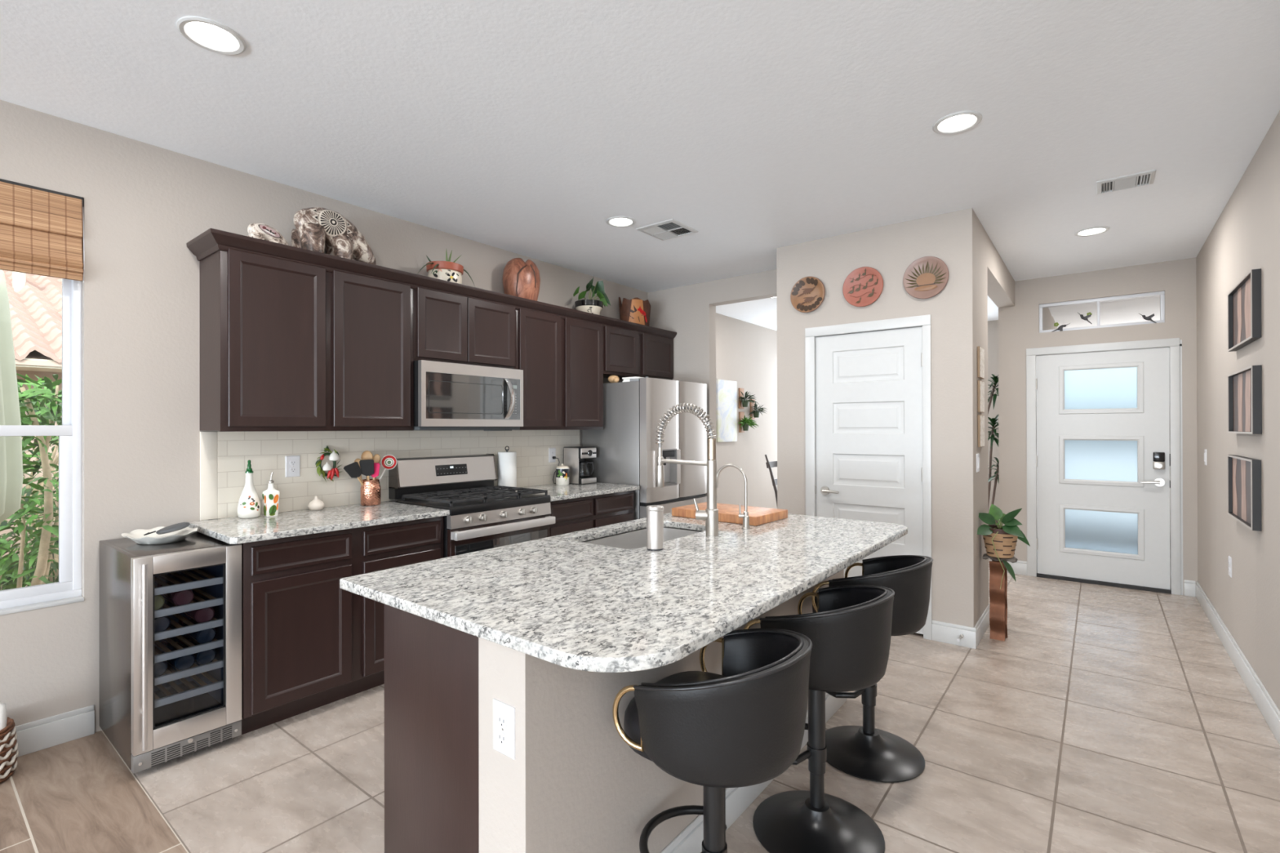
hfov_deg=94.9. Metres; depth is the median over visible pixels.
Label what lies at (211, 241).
crown molding
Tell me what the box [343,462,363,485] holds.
spatula
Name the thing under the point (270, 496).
oil bottle
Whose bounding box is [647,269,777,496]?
wall
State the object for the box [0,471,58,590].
wall
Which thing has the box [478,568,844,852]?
wall
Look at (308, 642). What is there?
base cabinet
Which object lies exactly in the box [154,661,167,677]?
wine bottle
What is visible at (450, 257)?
aloe plant
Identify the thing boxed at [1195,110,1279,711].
wall
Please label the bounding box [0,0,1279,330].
ceiling
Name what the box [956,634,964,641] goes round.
door stop
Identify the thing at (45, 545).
tree
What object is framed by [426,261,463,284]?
flower pot
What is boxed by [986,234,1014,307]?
wall header
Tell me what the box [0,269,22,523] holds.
patio umbrella
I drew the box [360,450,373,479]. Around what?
wooden spoon
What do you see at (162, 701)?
shelf
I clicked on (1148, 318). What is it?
ornament
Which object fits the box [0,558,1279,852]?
floor
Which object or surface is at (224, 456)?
backsplash
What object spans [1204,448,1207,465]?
light switch
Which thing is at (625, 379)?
paper stack
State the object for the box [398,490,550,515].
cooktop
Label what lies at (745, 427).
plant pot
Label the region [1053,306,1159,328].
sky
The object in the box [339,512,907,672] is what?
countertop
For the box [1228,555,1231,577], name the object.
wall outlet
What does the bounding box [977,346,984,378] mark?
picture
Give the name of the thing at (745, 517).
tap
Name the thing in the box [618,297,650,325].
vase
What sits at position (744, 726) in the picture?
bar stool
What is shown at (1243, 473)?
wall art
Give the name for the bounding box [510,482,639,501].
countertop
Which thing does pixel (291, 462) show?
receptacle
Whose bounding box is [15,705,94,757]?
baseboard
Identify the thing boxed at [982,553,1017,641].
plant stand
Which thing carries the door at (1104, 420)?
in the wall at (1018, 324)
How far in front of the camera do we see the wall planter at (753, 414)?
7.63 m
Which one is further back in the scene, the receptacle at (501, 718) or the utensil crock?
the utensil crock
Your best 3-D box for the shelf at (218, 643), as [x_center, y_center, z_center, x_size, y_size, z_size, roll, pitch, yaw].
[-1.894,0.941,2.459,0.019,0.028,0.278,0,0,38]
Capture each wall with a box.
[0,99,777,732]
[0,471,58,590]
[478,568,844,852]
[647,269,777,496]
[776,208,988,627]
[987,307,1051,512]
[998,257,1197,595]
[1051,315,1057,329]
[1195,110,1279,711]
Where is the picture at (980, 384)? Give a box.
[977,380,984,413]
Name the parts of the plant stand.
leg, leg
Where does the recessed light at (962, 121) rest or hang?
in the ceiling at (758, 127)
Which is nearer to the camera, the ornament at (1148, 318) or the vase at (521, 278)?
the vase at (521, 278)
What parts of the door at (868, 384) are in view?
handle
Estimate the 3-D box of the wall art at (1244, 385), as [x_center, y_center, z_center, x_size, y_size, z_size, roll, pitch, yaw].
[3.199,-0.130,3.115,0.034,0.334,0.680,0,0,38]
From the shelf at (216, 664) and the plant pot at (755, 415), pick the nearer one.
the shelf at (216, 664)
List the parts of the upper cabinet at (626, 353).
door, door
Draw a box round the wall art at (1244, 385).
[1227,364,1262,434]
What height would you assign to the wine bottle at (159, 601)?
0.074 m
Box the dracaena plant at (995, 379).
[987,373,999,506]
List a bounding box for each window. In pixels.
[0,238,84,615]
[1039,290,1164,333]
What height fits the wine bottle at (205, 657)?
0.074 m
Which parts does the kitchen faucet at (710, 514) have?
holder arm, handle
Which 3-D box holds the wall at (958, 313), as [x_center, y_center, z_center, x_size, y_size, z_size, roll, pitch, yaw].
[1.765,0.010,4.324,1.308,2.740,0.675,0,0,38]
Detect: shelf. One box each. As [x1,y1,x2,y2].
[154,576,222,595]
[154,597,222,617]
[154,618,222,640]
[154,639,222,663]
[154,659,222,685]
[154,680,222,708]
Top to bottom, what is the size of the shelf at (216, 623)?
0.028 m
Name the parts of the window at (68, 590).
sash, sill, sash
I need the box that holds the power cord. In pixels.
[552,456,559,484]
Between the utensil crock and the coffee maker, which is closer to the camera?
the utensil crock
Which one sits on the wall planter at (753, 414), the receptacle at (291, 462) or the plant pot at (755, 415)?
the plant pot at (755, 415)
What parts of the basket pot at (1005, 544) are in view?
liner pot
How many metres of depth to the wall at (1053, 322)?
7.40 m
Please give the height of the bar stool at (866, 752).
0.844 m
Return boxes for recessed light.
[176,15,246,54]
[605,216,635,226]
[932,111,982,134]
[1074,226,1109,236]
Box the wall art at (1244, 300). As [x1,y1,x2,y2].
[1227,268,1261,351]
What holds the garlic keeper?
on the countertop at (235, 530)
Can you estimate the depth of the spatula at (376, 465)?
3.53 m
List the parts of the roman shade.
lift cord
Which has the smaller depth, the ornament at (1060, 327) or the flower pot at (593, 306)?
the flower pot at (593, 306)
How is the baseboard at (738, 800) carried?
attached to the wall at (572, 784)
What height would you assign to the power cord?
0.228 m
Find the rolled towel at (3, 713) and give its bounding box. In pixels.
[0,702,7,730]
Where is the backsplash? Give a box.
[200,430,579,520]
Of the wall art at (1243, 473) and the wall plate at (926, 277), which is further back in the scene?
the wall plate at (926, 277)
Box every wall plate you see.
[790,276,825,312]
[842,266,883,306]
[902,256,948,298]
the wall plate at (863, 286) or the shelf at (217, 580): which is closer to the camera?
the shelf at (217, 580)
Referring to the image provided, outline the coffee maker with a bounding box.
[563,446,596,484]
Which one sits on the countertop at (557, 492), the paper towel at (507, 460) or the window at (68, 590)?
the paper towel at (507, 460)
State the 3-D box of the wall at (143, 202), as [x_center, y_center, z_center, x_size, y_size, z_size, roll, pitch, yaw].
[-2.662,0.015,2.529,0.140,2.740,16.700,0,0,38]
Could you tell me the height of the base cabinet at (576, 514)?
0.879 m
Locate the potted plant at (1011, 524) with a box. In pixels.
[977,503,1030,589]
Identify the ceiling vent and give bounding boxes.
[635,218,698,240]
[1096,168,1155,194]
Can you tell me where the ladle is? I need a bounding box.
[378,454,396,480]
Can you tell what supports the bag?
on the refrigerator
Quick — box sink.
[583,527,702,549]
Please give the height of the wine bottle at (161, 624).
0.074 m
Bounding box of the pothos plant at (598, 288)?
[573,275,610,306]
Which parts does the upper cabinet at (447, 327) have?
door, door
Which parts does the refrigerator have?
door, dispenser frame, freezer drawer, door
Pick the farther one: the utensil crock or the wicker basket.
the utensil crock
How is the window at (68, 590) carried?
in the wall at (143, 202)
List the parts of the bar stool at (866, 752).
seat, post, backrest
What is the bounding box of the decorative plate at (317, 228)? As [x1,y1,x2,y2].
[291,206,376,265]
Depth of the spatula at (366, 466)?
3.50 m
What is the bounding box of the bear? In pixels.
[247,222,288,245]
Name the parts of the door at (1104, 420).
frosted pane, frosted pane, frosted pane, handle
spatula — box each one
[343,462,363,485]
[359,459,373,481]
[370,462,380,479]
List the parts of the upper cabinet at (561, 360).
door, door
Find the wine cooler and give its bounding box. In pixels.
[98,531,241,773]
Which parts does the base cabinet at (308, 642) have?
drawer, door, drawer, door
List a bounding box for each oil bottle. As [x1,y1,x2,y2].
[237,459,261,518]
[262,471,279,516]
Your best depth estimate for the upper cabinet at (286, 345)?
3.05 m
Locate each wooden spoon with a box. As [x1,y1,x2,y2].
[354,458,362,485]
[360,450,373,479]
[373,453,380,479]
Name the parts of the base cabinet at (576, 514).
drawer, door, drawer, door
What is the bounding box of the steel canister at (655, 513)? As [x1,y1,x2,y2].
[646,505,663,551]
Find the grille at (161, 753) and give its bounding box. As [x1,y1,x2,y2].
[130,720,241,773]
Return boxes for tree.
[0,373,62,588]
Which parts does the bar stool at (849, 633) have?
post, backrest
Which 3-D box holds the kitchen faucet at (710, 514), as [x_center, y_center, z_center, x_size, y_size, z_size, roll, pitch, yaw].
[0.196,0.181,2.606,0.325,0.574,0.074,0,0,37]
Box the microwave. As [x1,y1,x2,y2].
[413,360,523,431]
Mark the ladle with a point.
(388, 461)
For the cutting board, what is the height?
0.042 m
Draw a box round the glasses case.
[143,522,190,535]
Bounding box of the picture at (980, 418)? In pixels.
[977,414,984,447]
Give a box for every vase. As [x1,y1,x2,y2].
[502,257,540,301]
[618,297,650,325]
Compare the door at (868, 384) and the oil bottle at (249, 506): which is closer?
the oil bottle at (249, 506)
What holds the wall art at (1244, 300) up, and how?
attached to the wall at (1245, 237)
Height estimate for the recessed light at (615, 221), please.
0.008 m
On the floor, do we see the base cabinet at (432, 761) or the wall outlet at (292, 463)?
the base cabinet at (432, 761)
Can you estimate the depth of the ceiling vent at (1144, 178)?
3.26 m
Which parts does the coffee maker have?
carafe trim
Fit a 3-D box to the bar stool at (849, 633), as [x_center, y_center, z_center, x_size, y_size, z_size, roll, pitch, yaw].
[0.613,0.954,1.989,0.464,0.844,0.495,0,0,40]
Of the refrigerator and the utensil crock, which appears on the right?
the refrigerator
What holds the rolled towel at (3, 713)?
in the wicker basket
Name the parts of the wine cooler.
handle, door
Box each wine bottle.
[154,595,164,610]
[154,616,170,633]
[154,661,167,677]
[156,582,194,605]
[160,640,195,670]
[178,617,216,644]
[178,635,216,664]
[182,598,214,622]
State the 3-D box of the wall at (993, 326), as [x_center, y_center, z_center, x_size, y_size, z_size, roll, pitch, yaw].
[3.121,0.015,7.380,3.265,2.740,2.210,0,0,38]
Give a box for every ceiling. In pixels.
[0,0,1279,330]
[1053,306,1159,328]
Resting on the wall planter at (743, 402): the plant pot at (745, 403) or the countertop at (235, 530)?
the plant pot at (745, 403)
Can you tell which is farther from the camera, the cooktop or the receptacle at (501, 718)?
the cooktop
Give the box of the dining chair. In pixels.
[764,454,777,504]
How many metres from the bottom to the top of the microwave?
0.428 m
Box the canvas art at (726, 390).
[715,378,737,442]
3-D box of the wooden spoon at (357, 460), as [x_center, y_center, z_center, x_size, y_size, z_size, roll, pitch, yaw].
[-1.681,0.326,3.538,0.033,0.268,0.071,0,0,38]
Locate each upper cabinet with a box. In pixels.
[199,248,413,431]
[413,287,515,368]
[515,307,603,430]
[603,325,673,380]
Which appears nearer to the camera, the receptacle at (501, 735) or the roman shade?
the receptacle at (501, 735)
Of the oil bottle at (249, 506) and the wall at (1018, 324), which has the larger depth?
the wall at (1018, 324)
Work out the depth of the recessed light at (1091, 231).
4.10 m
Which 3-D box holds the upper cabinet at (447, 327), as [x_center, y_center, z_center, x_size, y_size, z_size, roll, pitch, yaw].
[-1.242,-0.629,3.968,0.324,0.460,0.796,0,0,38]
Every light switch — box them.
[976,453,979,472]
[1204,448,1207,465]
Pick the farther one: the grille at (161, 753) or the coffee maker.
the coffee maker
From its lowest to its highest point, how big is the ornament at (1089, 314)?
0.120 m
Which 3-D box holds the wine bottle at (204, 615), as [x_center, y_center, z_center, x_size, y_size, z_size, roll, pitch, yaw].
[-2.007,0.815,2.638,0.335,0.074,0.074,0,0,38]
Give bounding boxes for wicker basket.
[0,717,18,782]
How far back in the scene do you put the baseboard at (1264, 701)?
3.15 m
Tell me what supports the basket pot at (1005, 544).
on the plant stand
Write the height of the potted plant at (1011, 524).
0.524 m
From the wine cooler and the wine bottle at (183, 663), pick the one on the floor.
the wine cooler
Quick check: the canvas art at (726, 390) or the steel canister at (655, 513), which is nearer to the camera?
the steel canister at (655, 513)
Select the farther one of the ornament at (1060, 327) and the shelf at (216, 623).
the ornament at (1060, 327)
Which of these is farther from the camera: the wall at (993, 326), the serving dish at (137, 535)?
the wall at (993, 326)
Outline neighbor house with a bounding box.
[2,270,62,471]
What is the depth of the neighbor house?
7.17 m
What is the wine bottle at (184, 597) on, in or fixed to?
in the wine cooler
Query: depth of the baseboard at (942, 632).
3.72 m
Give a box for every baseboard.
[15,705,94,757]
[660,692,846,852]
[931,604,990,648]
[1007,560,1195,596]
[1195,581,1279,745]
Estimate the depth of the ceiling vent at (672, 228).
4.03 m
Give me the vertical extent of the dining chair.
1.094 m
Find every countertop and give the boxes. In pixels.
[186,501,449,544]
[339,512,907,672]
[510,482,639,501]
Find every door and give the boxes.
[804,314,932,639]
[1026,337,1182,595]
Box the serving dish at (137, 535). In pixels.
[121,526,197,544]
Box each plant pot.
[742,400,748,407]
[742,424,749,431]
[753,411,759,417]
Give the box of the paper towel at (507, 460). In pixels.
[497,445,516,491]
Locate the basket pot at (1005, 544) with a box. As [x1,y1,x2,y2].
[982,524,1017,558]
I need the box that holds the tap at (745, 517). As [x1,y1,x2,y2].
[716,463,750,528]
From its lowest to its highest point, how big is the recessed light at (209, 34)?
0.008 m
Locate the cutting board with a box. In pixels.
[671,502,787,525]
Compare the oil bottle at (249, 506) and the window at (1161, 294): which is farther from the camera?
the window at (1161, 294)
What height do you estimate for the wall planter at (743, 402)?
0.260 m
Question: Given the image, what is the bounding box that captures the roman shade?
[0,178,84,282]
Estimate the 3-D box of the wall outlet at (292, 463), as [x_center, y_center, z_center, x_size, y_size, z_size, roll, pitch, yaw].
[-1.950,0.224,3.301,0.009,0.118,0.076,0,0,38]
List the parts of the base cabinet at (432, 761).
panel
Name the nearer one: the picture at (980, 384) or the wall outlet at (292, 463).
the wall outlet at (292, 463)
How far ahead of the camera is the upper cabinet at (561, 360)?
4.51 m
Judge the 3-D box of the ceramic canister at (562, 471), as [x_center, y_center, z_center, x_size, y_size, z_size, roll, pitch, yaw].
[-0.635,0.389,4.815,0.110,0.174,0.110,0,0,38]
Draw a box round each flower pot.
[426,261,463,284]
[574,299,603,315]
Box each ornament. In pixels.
[1051,322,1067,332]
[1079,311,1092,324]
[1139,313,1156,323]
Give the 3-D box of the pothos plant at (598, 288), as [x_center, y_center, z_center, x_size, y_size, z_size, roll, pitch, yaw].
[-0.402,-1.165,4.954,0.171,0.270,0.420,0,0,29]
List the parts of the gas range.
clock panel, knob, knob, oven door, control panel, oven glass, oven handle, knob, knob, knob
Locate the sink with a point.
(637, 539)
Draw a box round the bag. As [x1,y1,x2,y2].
[608,375,619,382]
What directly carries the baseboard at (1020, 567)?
attached to the wall at (1018, 324)
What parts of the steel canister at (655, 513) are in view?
lid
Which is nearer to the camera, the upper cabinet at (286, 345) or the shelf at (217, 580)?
the shelf at (217, 580)
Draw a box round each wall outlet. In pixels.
[284,455,300,477]
[493,698,515,759]
[548,448,555,462]
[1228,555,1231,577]
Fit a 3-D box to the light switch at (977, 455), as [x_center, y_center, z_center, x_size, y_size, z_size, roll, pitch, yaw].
[2.175,0.234,3.777,0.010,0.118,0.076,0,0,38]
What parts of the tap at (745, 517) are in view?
spout, handle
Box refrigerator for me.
[582,377,706,519]
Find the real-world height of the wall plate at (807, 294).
0.262 m
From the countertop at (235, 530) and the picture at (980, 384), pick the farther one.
the picture at (980, 384)
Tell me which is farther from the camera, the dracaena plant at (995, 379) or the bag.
the dracaena plant at (995, 379)
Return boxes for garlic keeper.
[307,495,324,510]
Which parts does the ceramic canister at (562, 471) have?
lid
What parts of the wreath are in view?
garlic bulb, garlic bulb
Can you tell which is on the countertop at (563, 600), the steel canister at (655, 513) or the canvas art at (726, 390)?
the steel canister at (655, 513)
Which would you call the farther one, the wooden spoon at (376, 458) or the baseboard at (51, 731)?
the wooden spoon at (376, 458)
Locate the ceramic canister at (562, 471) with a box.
[555,463,568,484]
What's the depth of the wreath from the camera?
3.43 m
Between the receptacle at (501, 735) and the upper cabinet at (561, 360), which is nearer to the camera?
the receptacle at (501, 735)
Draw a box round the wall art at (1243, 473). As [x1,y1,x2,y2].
[1226,454,1261,531]
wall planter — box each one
[737,387,757,408]
[737,412,757,432]
[747,399,767,419]
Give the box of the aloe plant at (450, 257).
[417,248,475,286]
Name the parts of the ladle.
handle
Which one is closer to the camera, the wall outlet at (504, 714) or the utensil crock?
the wall outlet at (504, 714)
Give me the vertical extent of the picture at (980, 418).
0.207 m
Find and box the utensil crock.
[360,479,381,506]
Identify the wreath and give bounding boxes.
[315,445,342,481]
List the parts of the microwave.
door glass, handle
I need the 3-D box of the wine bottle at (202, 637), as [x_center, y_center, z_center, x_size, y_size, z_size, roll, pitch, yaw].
[-2.004,0.905,2.641,0.335,0.074,0.074,0,0,38]
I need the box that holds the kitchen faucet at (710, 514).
[655,403,718,536]
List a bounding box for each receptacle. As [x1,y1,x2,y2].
[289,460,296,465]
[289,467,296,472]
[497,714,506,728]
[497,731,506,746]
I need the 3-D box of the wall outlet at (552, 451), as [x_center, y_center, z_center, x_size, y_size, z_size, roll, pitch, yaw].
[-0.725,0.237,4.866,0.009,0.118,0.076,0,0,38]
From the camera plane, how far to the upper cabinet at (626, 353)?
5.25 m
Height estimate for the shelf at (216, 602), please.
0.028 m
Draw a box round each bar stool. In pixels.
[612,628,812,852]
[743,585,894,852]
[811,555,933,782]
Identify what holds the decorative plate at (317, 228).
on the upper cabinet at (286, 345)
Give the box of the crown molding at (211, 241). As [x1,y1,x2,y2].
[186,227,676,339]
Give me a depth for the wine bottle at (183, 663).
2.49 m
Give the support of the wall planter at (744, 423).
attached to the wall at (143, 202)
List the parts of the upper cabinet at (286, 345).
door, door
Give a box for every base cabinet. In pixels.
[240,515,443,734]
[383,527,700,852]
[549,490,634,536]
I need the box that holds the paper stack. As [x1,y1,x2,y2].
[622,376,644,382]
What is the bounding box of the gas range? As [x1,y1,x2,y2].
[388,453,555,558]
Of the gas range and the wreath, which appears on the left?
the wreath
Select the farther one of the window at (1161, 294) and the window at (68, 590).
the window at (1161, 294)

